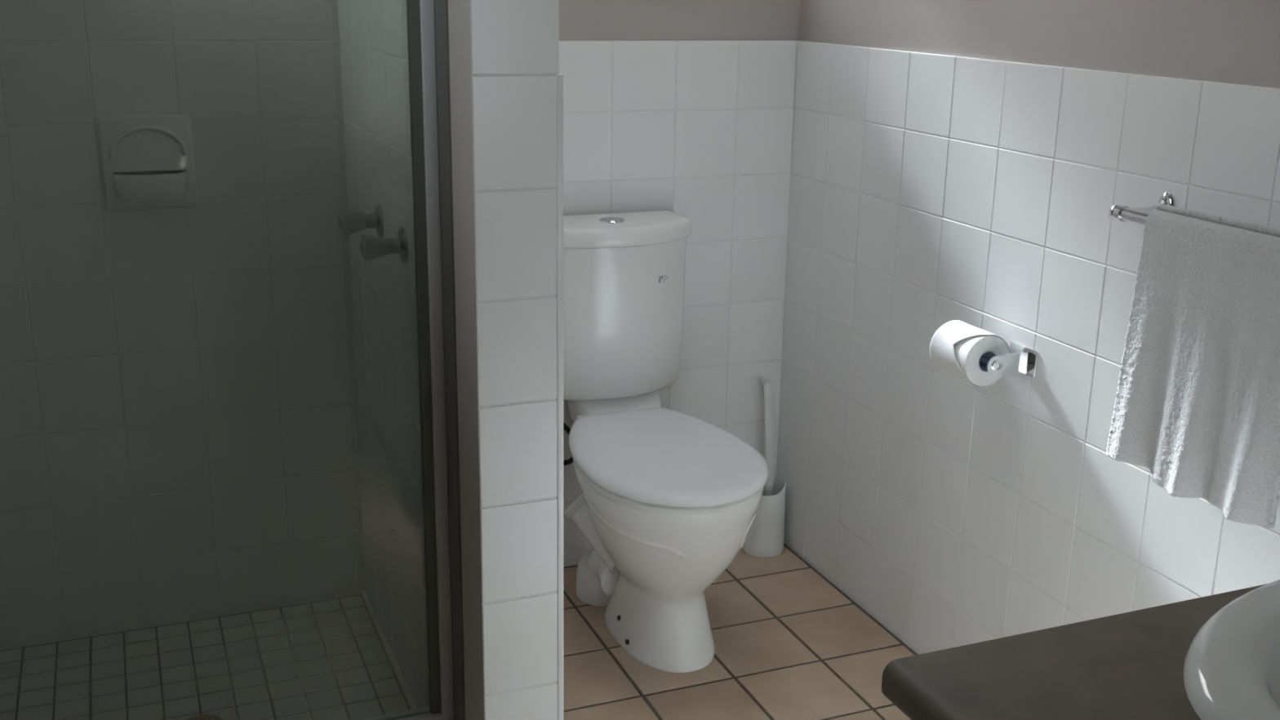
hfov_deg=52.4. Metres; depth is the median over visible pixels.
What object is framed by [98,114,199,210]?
soap dish
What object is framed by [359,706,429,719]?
trim
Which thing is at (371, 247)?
tap
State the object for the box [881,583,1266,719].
countertop
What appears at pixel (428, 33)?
shower door frame
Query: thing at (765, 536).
brush holder
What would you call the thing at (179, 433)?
wall
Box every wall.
[0,0,800,650]
[337,0,564,719]
[776,0,1279,654]
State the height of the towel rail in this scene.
0.054 m
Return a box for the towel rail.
[1108,191,1175,225]
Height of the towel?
0.396 m
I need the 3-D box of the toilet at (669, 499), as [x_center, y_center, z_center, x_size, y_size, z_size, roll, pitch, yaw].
[0.021,0.169,2.673,0.370,0.845,0.684,-6,18,-21]
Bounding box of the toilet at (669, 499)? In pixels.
[563,210,768,672]
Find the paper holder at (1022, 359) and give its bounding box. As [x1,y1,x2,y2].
[979,341,1038,377]
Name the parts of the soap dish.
dish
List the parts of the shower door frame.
rail, glass panel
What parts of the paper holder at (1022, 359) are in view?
arm, wall plate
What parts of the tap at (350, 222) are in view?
handle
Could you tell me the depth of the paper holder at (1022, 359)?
2.26 m
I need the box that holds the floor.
[0,543,917,719]
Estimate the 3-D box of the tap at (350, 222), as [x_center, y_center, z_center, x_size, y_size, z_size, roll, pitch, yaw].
[-0.499,-0.247,2.318,0.073,0.060,0.060,-6,18,-21]
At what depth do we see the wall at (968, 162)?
2.35 m
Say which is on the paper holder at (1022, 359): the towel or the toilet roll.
the toilet roll
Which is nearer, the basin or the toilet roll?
the basin
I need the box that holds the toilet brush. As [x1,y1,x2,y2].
[764,382,774,496]
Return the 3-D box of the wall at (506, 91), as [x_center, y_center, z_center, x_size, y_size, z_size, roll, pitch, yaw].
[-0.348,-0.494,2.145,0.128,2.400,1.010,-6,18,-21]
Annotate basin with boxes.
[1182,579,1279,719]
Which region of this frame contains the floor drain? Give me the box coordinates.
[185,714,222,719]
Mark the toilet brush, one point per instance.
(768, 400)
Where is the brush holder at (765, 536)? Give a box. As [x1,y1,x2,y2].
[741,481,786,557]
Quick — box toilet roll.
[929,320,1010,387]
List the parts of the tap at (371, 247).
handle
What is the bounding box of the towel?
[1105,203,1279,528]
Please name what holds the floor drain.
on the floor
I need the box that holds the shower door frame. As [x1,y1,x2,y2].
[363,0,465,719]
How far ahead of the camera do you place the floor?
2.60 m
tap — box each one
[338,203,383,236]
[359,226,408,263]
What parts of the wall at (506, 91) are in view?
tile trim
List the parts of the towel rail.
rail, arm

